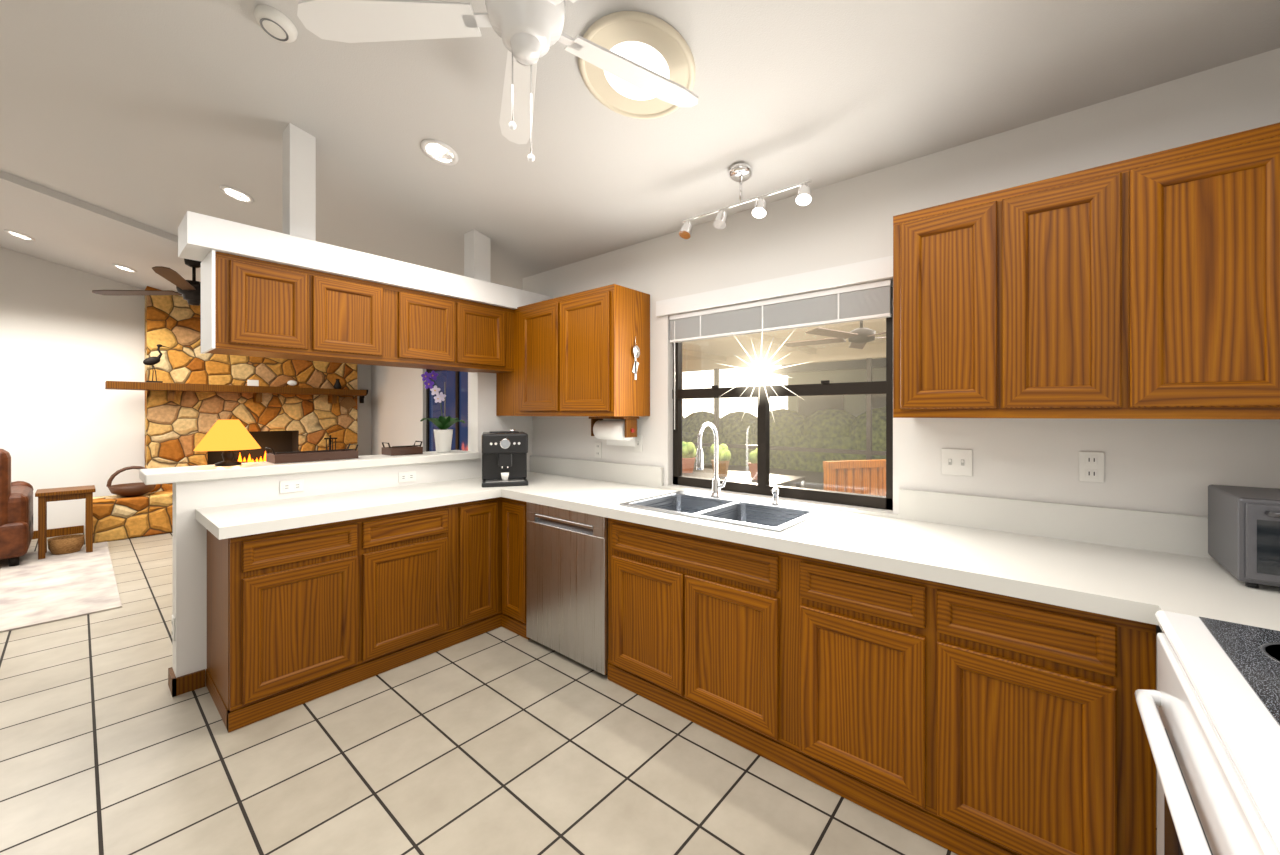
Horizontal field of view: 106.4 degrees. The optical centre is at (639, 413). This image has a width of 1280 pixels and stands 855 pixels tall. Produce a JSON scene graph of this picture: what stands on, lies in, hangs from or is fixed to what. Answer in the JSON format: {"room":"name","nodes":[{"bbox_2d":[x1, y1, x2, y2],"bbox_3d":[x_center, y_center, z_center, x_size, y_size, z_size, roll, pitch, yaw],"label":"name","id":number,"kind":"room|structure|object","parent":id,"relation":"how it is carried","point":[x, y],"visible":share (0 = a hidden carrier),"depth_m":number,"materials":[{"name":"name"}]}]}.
{"room":"kitchen and living room","nodes":[
{"label":"kitchen and living room","id":0,"kind":"room"},
{"bbox_2d":[0,247,370,532],"bbox_3d":[-6.580,-0.625,5.731,0.150,4.150,6.500,0,0,40],"label":"wall","id":1,"kind":"structure","parent":0,"point":[71,343],"depth_m":5.56,"materials":[{"name":"white paint"}]},
{"bbox_2d":[32,525,83,538],"bbox_3d":[-7.538,1.355,4.478,0.015,0.090,3.050,0,0,40],"label":"baseboard","id":2,"kind":"structure","parent":1,"relation":"attached to","point":[55,532],"depth_m":5.51,"materials":[{"name":"red wood"}]},
{"bbox_2d":[139,372,532,696],"bbox_3d":[-1.750,0.305,3.263,0.345,2.190,2.280,0,0,40],"label":"wall","id":3,"kind":"structure","parent":0,"point":[200,486],"depth_m":2.62,"materials":[{"name":"white paint"}]},
{"bbox_2d":[172,615,174,640],"bbox_3d":[-2.370,1.085,2.430,0.070,0.115,0.008,0,0,40],"label":"outlet","id":4,"kind":"object","parent":3,"relation":"attached to","point":[173,628],"visible":0.98,"depth_m":2.41,"materials":[{"name":"white plastic"}]},
{"bbox_2d":[193,420,260,465],"bbox_3d":[-2.309,0.160,2.687,0.290,0.255,0.290,0,0,40],"label":"lamp","id":5,"kind":"object","parent":3,"relation":"on","point":[227,437],"visible":1,"depth_m":2.63,"materials":[{"name":"yellow fabric"}]},
{"bbox_2d":[201,250,312,359],"bbox_3d":[-2.043,-0.554,2.553,0.320,0.469,0.405,0,0,40],"label":"upper cabinet","id":6,"kind":"object","parent":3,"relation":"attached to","point":[252,307],"depth_m":2.44,"materials":[{"name":"brown wood"}]},
{"bbox_2d":[280,479,303,493],"bbox_3d":[-1.998,0.415,2.751,0.008,0.070,0.115,0,0,40],"label":"outlet","id":7,"kind":"object","parent":3,"relation":"attached to","point":[289,486],"visible":1,"depth_m":2.75,"materials":[{"name":"white plastic"}]},
{"bbox_2d":[265,444,357,463],"bbox_3d":[-2.043,0.243,2.999,0.200,0.089,0.462,0,0,40],"label":"tray","id":8,"kind":"object","parent":3,"relation":"on","point":[300,456],"visible":1,"depth_m":2.92,"materials":[{"name":"brown wood"}]},
{"bbox_2d":[305,270,392,365],"bbox_3d":[-1.776,-0.554,2.867,0.320,0.469,0.420,0,0,40],"label":"upper cabinet","id":9,"kind":"object","parent":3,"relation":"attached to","point":[353,318],"depth_m":2.77,"materials":[{"name":"brown wood"}]},
{"bbox_2d":[382,441,422,455],"bbox_3d":[-1.702,0.242,3.431,0.160,0.089,0.242,0,0,40],"label":"tray","id":10,"kind":"object","parent":3,"relation":"on","point":[403,450],"visible":1,"depth_m":3.38,"materials":[{"name":"brown wood"}]},
{"bbox_2d":[398,471,415,482],"bbox_3d":[-1.577,0.425,3.246,0.008,0.070,0.115,0,0,40],"label":"outlet","id":11,"kind":"object","parent":3,"relation":"attached to","point":[408,476],"visible":1,"depth_m":3.25,"materials":[{"name":"white plastic"}]},
{"bbox_2d":[391,286,460,369],"bbox_3d":[-1.503,-0.554,3.188,0.320,0.469,0.422,0,0,40],"label":"upper cabinet","id":12,"kind":"object","parent":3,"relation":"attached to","point":[426,326],"depth_m":3.10,"materials":[{"name":"brown wood"}]},
{"bbox_2d":[420,370,464,452],"bbox_3d":[-1.461,-0.018,3.573,0.295,0.609,0.383,0,0,40],"label":"orchid","id":13,"kind":"object","parent":3,"relation":"on","point":[443,433],"visible":1,"depth_m":3.56,"materials":[{"name":"white ceramic"}]},
{"bbox_2d":[446,299,512,373],"bbox_3d":[-1.212,-0.554,3.530,0.320,0.469,0.476,0,0,40],"label":"upper cabinet","id":14,"kind":"object","parent":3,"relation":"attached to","point":[486,330],"depth_m":3.44,"materials":[{"name":"brown wood"}]},
{"bbox_2d":[178,123,553,309],"bbox_3d":[-1.512,-1.192,3.138,0.310,0.805,2.160,0,0,40],"label":"soffit beam","id":15,"kind":"structure","parent":0,"point":[295,243],"depth_m":2.65,"materials":[{"name":"white paint"}]},
{"bbox_2d":[371,365,425,454],"bbox_3d":[-2.613,-0.025,6.157,5.340,2.950,0.710,0,0,40],"label":"wall","id":16,"kind":"structure","parent":0,"point":[398,404],"depth_m":7.38,"materials":[{"name":"white paint"}]},
{"bbox_2d":[360,389,367,402],"bbox_3d":[-4.541,-0.290,7.870,0.178,0.220,0.120,0,0,40],"label":"lamp","id":17,"kind":"object","parent":16,"relation":"attached to","point":[361,399],"visible":0.58,"depth_m":7.91,"materials":[{"name":"black metal"}]},
{"bbox_2d":[426,369,467,451],"bbox_3d":[-2.405,0.376,6.354,1.696,2.047,0.060,0,0,40],"label":"sliding door","id":18,"kind":"structure","parent":16,"relation":"in","point":[452,386],"depth_m":6.45,"materials":[{"name":"blue glass"}]},
{"bbox_2d":[0,533,1156,854],"bbox_3d":[-2.886,1.450,2.588,9.950,0.100,6.600,0,0,40],"label":"floor","id":19,"kind":"structure","parent":0,"point":[500,741],"depth_m":1.90,"materials":[{"name":"tile"}]},
{"bbox_2d":[0,542,121,632],"bbox_3d":[-5.686,1.394,3.270,2.700,0.010,2.810,0,0,40],"label":"rug","id":20,"kind":"object","parent":19,"relation":"on","point":[35,590],"visible":1,"depth_m":3.83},
{"bbox_2d":[0,449,33,566],"bbox_3d":[-6.302,0.848,4.352,0.990,1.079,0.950,0,0,40],"label":"leather armchair","id":21,"kind":"object","parent":20,"relation":"on","point":[16,516],"visible":1,"depth_m":4.36,"materials":[{"name":"brown leather"}]},
{"bbox_2d":[35,485,95,558],"bbox_3d":[-5.757,1.070,4.808,0.380,0.634,0.380,0,0,40],"label":"side table","id":22,"kind":"object","parent":20,"relation":"on","point":[44,496],"visible":1,"depth_m":4.71,"materials":[{"name":"red wood"}]},
{"bbox_2d":[47,534,84,554],"bbox_3d":[-5.757,1.312,4.808,0.236,0.150,0.240,0,0,40],"label":"wicker basket","id":23,"kind":"object","parent":20,"relation":"on","point":[65,544],"visible":1,"depth_m":4.75,"materials":[{"name":"brown wicker"}]},
{"bbox_2d":[85,286,366,542],"bbox_3d":[-5.312,-0.079,6.478,0.807,2.955,2.860,0,0,40],"label":"stone fireplace","id":24,"kind":"object","parent":19,"relation":"on","point":[193,397],"visible":0.5,"depth_m":6.18,"materials":[{"name":"brown stone"}]},
{"bbox_2d":[106,466,156,496],"bbox_3d":[-5.881,0.775,5.557,0.400,0.347,0.416,0,0,40],"label":"basket","id":25,"kind":"object","parent":24,"relation":"on","point":[132,489],"visible":0.88,"depth_m":5.47,"materials":[{"name":"brown wood"}]},
{"bbox_2d":[143,344,168,382],"bbox_3d":[-5.829,-0.610,5.772,0.100,0.468,0.224,0,0,40],"label":"statue","id":26,"kind":"object","parent":24,"relation":"on","point":[152,361],"visible":0.96,"depth_m":5.75,"materials":[{"name":"black metal"}]},
{"bbox_2d":[247,380,258,385],"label":"decor","id":27,"kind":"object","parent":24,"relation":"on","point":[249,382],"depth_m":6.46,"materials":[{"name":"white ceramic"}]},
{"bbox_2d":[285,380,299,387],"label":"decor","id":28,"kind":"object","parent":24,"relation":"on","point":[293,383],"depth_m":6.79,"materials":[{"name":"white ceramic"}]},
{"bbox_2d":[324,435,336,449],"bbox_3d":[-4.562,0.629,7.060,0.180,0.639,0.180,0,0,40],"label":"fireplace tools","id":29,"kind":"object","parent":24,"relation":"on","point":[330,438],"visible":0.31,"depth_m":7.05,"materials":[{"name":"black metal"}]},
{"bbox_2d":[333,379,341,388],"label":"decor","id":30,"kind":"object","parent":24,"relation":"on","point":[337,385],"depth_m":7.21,"materials":[{"name":"black ceramic"}]},
{"bbox_2d":[339,397,355,416],"bbox_3d":[-4.561,-0.110,7.480,0.016,0.320,0.244,0,0,40],"label":"fan","id":31,"kind":"object","parent":24,"relation":"hanging from","point":[347,403],"visible":1,"depth_m":7.47,"materials":[{"name":"wicker"}]},
{"bbox_2d":[206,518,365,732],"bbox_3d":[-1.845,0.967,2.482,0.588,0.862,0.521,0,0,40],"label":"base cabinet","id":32,"kind":"object","parent":19,"relation":"on","point":[286,609],"depth_m":2.28,"materials":[{"name":"brown wood"}]},
{"bbox_2d":[195,480,494,539],"bbox_3d":[-1.587,0.509,2.749,0.635,0.050,1.350,0,0,40],"label":"countertop","id":33,"kind":"structure","parent":32,"relation":"on","point":[237,520],"depth_m":2.52,"materials":[{"name":"white laminate"}]},
{"bbox_2d":[366,504,457,678],"bbox_3d":[-1.509,0.967,2.878,0.588,0.862,0.518,0,0,40],"label":"base cabinet","id":34,"kind":"object","parent":19,"relation":"on","point":[412,556],"depth_m":2.69,"materials":[{"name":"brown wood"}]},
{"bbox_2d":[458,497,501,642],"bbox_3d":[-1.224,0.967,3.213,0.588,0.862,0.362,0,0,40],"label":"base cabinet","id":35,"kind":"object","parent":19,"relation":"on","point":[480,521],"depth_m":3.02,"materials":[{"name":"brown wood"}]},
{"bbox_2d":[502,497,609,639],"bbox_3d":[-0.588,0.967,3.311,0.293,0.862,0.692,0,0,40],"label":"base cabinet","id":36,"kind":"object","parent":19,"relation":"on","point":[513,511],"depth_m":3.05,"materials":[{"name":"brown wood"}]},
{"bbox_2d":[526,502,607,674],"bbox_3d":[-0.243,0.968,2.964,0.673,0.860,0.621,0,0,40],"label":"dishwasher","id":37,"kind":"object","parent":19,"relation":"on","point":[567,583],"visible":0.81,"depth_m":2.69,"materials":[{"name":"silver metal"}]},
{"bbox_2d":[608,531,777,763],"bbox_3d":[0.422,1.069,2.452,0.955,0.658,0.692,0,0,40],"label":"base cabinet","id":38,"kind":"object","parent":19,"relation":"on","point":[693,619],"depth_m":2.13,"materials":[{"name":"brown wood"}]},
{"bbox_2d":[778,551,925,837],"bbox_3d":[0.976,0.967,1.980,0.501,0.862,0.692,0,0,40],"label":"base cabinet","id":39,"kind":"object","parent":19,"relation":"on","point":[852,639],"depth_m":1.71,"materials":[{"name":"brown wood"}]},
{"bbox_2d":[926,580,1155,854],"bbox_3d":[1.359,0.967,1.654,0.503,0.862,0.692,0,0,40],"label":"base cabinet","id":40,"kind":"object","parent":19,"relation":"on","point":[960,719],"depth_m":1.39,"materials":[{"name":"brown wood"}]},
{"bbox_2d":[459,455,1207,623],"bbox_3d":[0.452,0.441,2.391,4.205,0.186,0.747,0,0,40],"label":"countertop","id":41,"kind":"structure","parent":40,"relation":"on","point":[1139,566],"depth_m":1.82,"materials":[{"name":"white laminate"}]},
{"bbox_2d":[482,430,527,486],"bbox_3d":[-0.961,0.298,3.392,0.300,0.370,0.430,0,0,-18],"label":"coffee machine","id":42,"kind":"object","parent":41,"relation":"on","point":[504,458],"visible":1,"depth_m":3.24,"materials":[{"name":"black plastic"}]},
{"bbox_2d":[619,491,827,531],"bbox_3d":[0.414,0.573,2.466,0.895,0.198,0.568,0,0,40],"label":"sink basin","id":43,"kind":"object","parent":41,"relation":"in","point":[765,515],"visible":0.4,"depth_m":2.52,"materials":[{"name":"silver metal"}]},
{"bbox_2d":[696,422,779,504],"bbox_3d":[0.519,0.259,2.577,0.414,0.428,0.222,0,0,40],"label":"faucet","id":44,"kind":"object","parent":41,"relation":"on","point":[716,485],"visible":1,"depth_m":2.71,"materials":[{"name":"silver metal"}]},
{"bbox_2d":[1208,484,1279,587],"bbox_3d":[1.938,0.358,1.302,0.455,0.250,0.385,0,0,40],"label":"toaster oven","id":45,"kind":"object","parent":41,"relation":"on","point":[1243,533],"visible":0.98,"depth_m":1.33,"materials":[{"name":"grey metal"}]},
{"bbox_2d":[1151,547,1279,632],"bbox_3d":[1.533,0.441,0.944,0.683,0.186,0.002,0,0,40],"label":"countertop","id":46,"kind":"structure","parent":40,"relation":"on","point":[1193,583],"depth_m":1.30,"materials":[{"name":"white laminate"}]},
{"bbox_2d":[1135,610,1279,854],"bbox_3d":[1.220,0.849,0.642,0.714,1.098,0.847,0,0,40],"label":"range","id":47,"kind":"object","parent":19,"relation":"on","point":[1211,722],"visible":1,"depth_m":0.83,"materials":[{"name":"white metal"}]},
{"bbox_2d":[0,0,1279,296],"bbox_3d":[-2.886,-1.754,2.588,9.950,1.711,6.600,0,0,40],"label":"ceiling","id":48,"kind":"structure","parent":0,"point":[132,132],"depth_m":2.31,"materials":[{"name":"white paint"}]},
{"bbox_2d":[4,229,34,240],"bbox_3d":[-6.141,-1.769,4.743,0.196,0.050,0.192,0,0,40],"label":"recessed light","id":49,"kind":"object","parent":48,"relation":"in","point":[19,235],"visible":1,"depth_m":4.73,"materials":[{"name":"white paint"}]},
{"bbox_2d":[112,264,136,272],"bbox_3d":[-5.674,-1.605,5.276,0.196,0.050,0.192,0,0,40],"label":"recessed light","id":50,"kind":"object","parent":48,"relation":"in","point":[125,268],"visible":0.98,"depth_m":5.27,"materials":[{"name":"white paint"}]},
{"bbox_2d":[92,259,200,305],"bbox_3d":[-4.172,-1.302,4.715,1.652,0.490,1.591,0,0,40],"label":"room ceiling fan","id":51,"kind":"object","parent":48,"relation":"hanging from","point":[189,291],"visible":0.71,"depth_m":4.60,"materials":[{"name":"brown wood"}]},
{"bbox_2d":[219,185,253,202],"bbox_3d":[-2.887,-1.572,3.430,0.196,0.050,0.192,0,0,40],"label":"recessed light","id":52,"kind":"object","parent":48,"relation":"in","point":[236,194],"visible":1,"depth_m":3.42,"materials":[{"name":"white paint"}]},
{"bbox_2d":[254,5,297,42],"bbox_3d":[-1.505,-1.605,1.982,0.144,0.068,0.144,0,0,40],"label":"smoke detector","id":53,"kind":"object","parent":48,"relation":"attached to","point":[275,24],"visible":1,"depth_m":1.96,"materials":[{"name":"white plastic"}]},
{"bbox_2d":[421,139,458,164],"bbox_3d":[-1.105,-1.443,2.644,0.196,0.050,0.192,0,0,40],"label":"recessed light","id":54,"kind":"object","parent":48,"relation":"in","point":[437,151],"visible":1,"depth_m":2.63,"materials":[{"name":"white paint"}]},
{"bbox_2d":[297,0,697,161],"bbox_3d":[-0.318,-1.195,1.510,1.342,0.734,1.379,0,0,40],"label":"kitchen ceiling fan","id":55,"kind":"object","parent":48,"relation":"hanging from","point":[529,32],"visible":1,"depth_m":1.55,"materials":[{"name":"white metal"}]},
{"bbox_2d":[578,11,695,118],"bbox_3d":[-0.013,-1.395,1.954,0.480,0.124,0.470,0,0,40],"label":"ceiling light","id":56,"kind":"object","parent":48,"relation":"in","point":[655,44],"depth_m":1.88,"materials":[{"name":"beige glass"}]},
{"bbox_2d":[679,162,811,238],"bbox_3d":[0.511,-1.113,2.437,0.735,0.279,0.121,0,0,40],"label":"track light","id":57,"kind":"object","parent":48,"relation":"attached to","point":[740,172],"visible":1,"depth_m":2.40,"materials":[{"name":"silver metal"}]},
{"bbox_2d":[523,48,1279,806],"bbox_3d":[0.749,0.065,2.731,4.500,2.770,0.150,0,0,40],"label":"wall","id":58,"kind":"structure","parent":0,"point":[1171,466],"depth_m":2.01,"materials":[{"name":"white paint"}]},
{"bbox_2d":[496,309,516,415],"bbox_3d":[-0.899,-0.393,3.790,0.331,0.816,0.366,0,0,40],"label":"upper cabinet","id":59,"kind":"object","parent":58,"relation":"attached to","point":[506,384],"depth_m":3.66,"materials":[{"name":"brown wood"}]},
{"bbox_2d":[517,298,556,415],"bbox_3d":[-0.604,-0.393,3.539,0.443,0.816,0.366,0,0,40],"label":"upper cabinet","id":60,"kind":"object","parent":58,"relation":"attached to","point":[536,322],"depth_m":3.42,"materials":[{"name":"brown wood"}]},
{"bbox_2d":[595,442,601,457],"bbox_3d":[-0.308,0.265,3.526,0.070,0.115,0.008,0,0,40],"label":"outlet","id":61,"kind":"object","parent":58,"relation":"attached to","point":[598,449],"visible":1,"depth_m":3.52,"materials":[{"name":"white plastic"}]},
{"bbox_2d":[557,284,649,415],"bbox_3d":[-0.244,-0.393,3.232,0.504,0.816,0.366,0,0,40],"label":"upper cabinet","id":62,"kind":"object","parent":58,"relation":"attached to","point":[597,328],"depth_m":3.08,"materials":[{"name":"brown wood"}]},
{"bbox_2d":[589,416,638,446],"bbox_3d":[-0.175,0.117,3.241,0.342,0.201,0.150,0,0,40],"label":"paper towel holder","id":63,"kind":"object","parent":62,"relation":"attached to","point":[619,432],"visible":1,"depth_m":3.19,"materials":[{"name":"white paper"}]},
{"bbox_2d":[632,336,639,379],"bbox_3d":[-0.023,-0.360,3.079,0.021,0.280,0.068,0,0,40],"label":"hanging ornament","id":64,"kind":"object","parent":62,"relation":"hanging from","point":[636,351],"visible":0.98,"depth_m":3.08,"materials":[{"name":"silver metal"}]},
{"bbox_2d":[634,435,641,451],"bbox_3d":[-0.013,0.200,3.271,0.070,0.115,0.013,0,0,40],"label":"light switch","id":65,"kind":"object","parent":58,"relation":"attached to","point":[638,444],"visible":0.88,"depth_m":3.27,"materials":[{"name":"white plastic"}]},
{"bbox_2d":[656,256,892,509],"bbox_3d":[0.705,-0.139,2.724,1.468,1.203,0.127,0,0,40],"label":"kitchen window","id":66,"kind":"structure","parent":58,"relation":"in","point":[866,301],"depth_m":2.63,"materials":[{"name":"brown metal"}]},
{"bbox_2d":[893,192,992,417],"bbox_3d":[1.262,-0.393,1.951,0.346,0.816,0.366,0,0,40],"label":"upper cabinet","id":67,"kind":"object","parent":58,"relation":"attached to","point":[943,253],"depth_m":1.82,"materials":[{"name":"brown wood"}]},
{"bbox_2d":[941,448,971,475],"bbox_3d":[1.378,0.210,2.087,0.115,0.115,0.013,0,0,40],"label":"light switch","id":68,"kind":"object","parent":58,"relation":"attached to","point":[956,462],"visible":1,"depth_m":2.09,"materials":[{"name":"white plastic"}]},
{"bbox_2d":[993,161,1120,418],"bbox_3d":[1.514,-0.393,1.736,0.316,0.816,0.366,0,0,40],"label":"upper cabinet","id":69,"kind":"object","parent":58,"relation":"attached to","point":[1057,240],"depth_m":1.60,"materials":[{"name":"brown wood"}]},
{"bbox_2d":[1079,451,1103,482],"bbox_3d":[1.706,0.200,1.811,0.070,0.115,0.008,0,0,40],"label":"outlet","id":70,"kind":"object","parent":58,"relation":"attached to","point":[1091,466],"visible":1,"depth_m":1.81,"materials":[{"name":"white plastic"}]},
{"bbox_2d":[1121,122,1279,418],"bbox_3d":[1.768,-0.393,1.520,0.352,0.816,0.366,0,0,40],"label":"upper cabinet","id":71,"kind":"object","parent":58,"relation":"attached to","point":[1147,286],"depth_m":1.40,"materials":[{"name":"brown wood"}]},
{"label":"outside","id":72,"kind":"structure","parent":0,"visible":0},
{"bbox_2d":[694,463,852,492],"bbox_3d":[16.495,1.510,27.096,70.000,0.180,57.350,0,0,40],"label":"ground","id":73,"kind":"structure","parent":72,"point":[807,479],"depth_m":11.24,"materials":[{"name":"beige"}]},
{"bbox_2d":[682,441,804,487],"bbox_3d":[0.773,0.870,5.383,1.800,1.099,1.000,0,0,40],"label":"table","id":74,"kind":"object","parent":73,"relation":"on","point":[727,458],"depth_m":5.21,"materials":[{"name":"dark bronze metal"},{"name":"terracotta"},{"name":"plant foliage"}]},
{"bbox_2d":[682,407,885,473],"bbox_3d":[3.823,0.620,12.978,41.000,1.638,1.661,0,0,40],"label":"hedge","id":75,"kind":"object","parent":73,"relation":"on","point":[779,434],"depth_m":12.21,"materials":[{"name":"green plant"}]},
{"bbox_2d":[682,318,885,459],"bbox_3d":[1.818,0.100,5.222,20.000,2.640,5.010,0,0,40],"label":"roof","id":76,"kind":"structure","parent":73,"relation":"on","point":[736,363],"depth_m":7.26,"materials":[{"name":"beige"}]},
{"bbox_2d":[784,321,885,348],"bbox_3d":[1.839,-0.768,4.075,1.242,0.337,1.292,0,0,40],"label":"ceiling fan","id":77,"kind":"object","parent":76,"relation":"hanging from","point":[843,338],"depth_m":3.99,"materials":[{"name":"black metal"}]},
{"bbox_2d":[770,358,885,416],"bbox_3d":[16.599,-0.740,12.792,24.300,4.320,8.000,0,0,40],"label":"house","id":78,"kind":"structure","parent":73,"relation":"on","point":[847,373],"depth_m":16.59,"materials":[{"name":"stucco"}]},
{"bbox_2d":[823,459,885,495],"bbox_3d":[2.170,0.935,4.325,0.750,0.970,0.725,0,0,-15],"label":"outdoor chair","id":79,"kind":"object","parent":73,"relation":"on","point":[828,478],"depth_m":4.61,"materials":[{"name":"brown wood"}]},
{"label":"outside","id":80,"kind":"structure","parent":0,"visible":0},
{"bbox_2d":[682,328,884,491],"bbox_3d":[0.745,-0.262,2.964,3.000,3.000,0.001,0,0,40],"label":"window glass","id":81,"kind":"object","parent":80,"point":[803,413],"depth_m":2.79,"materials":[{"name":"clear glass"}]}
]}

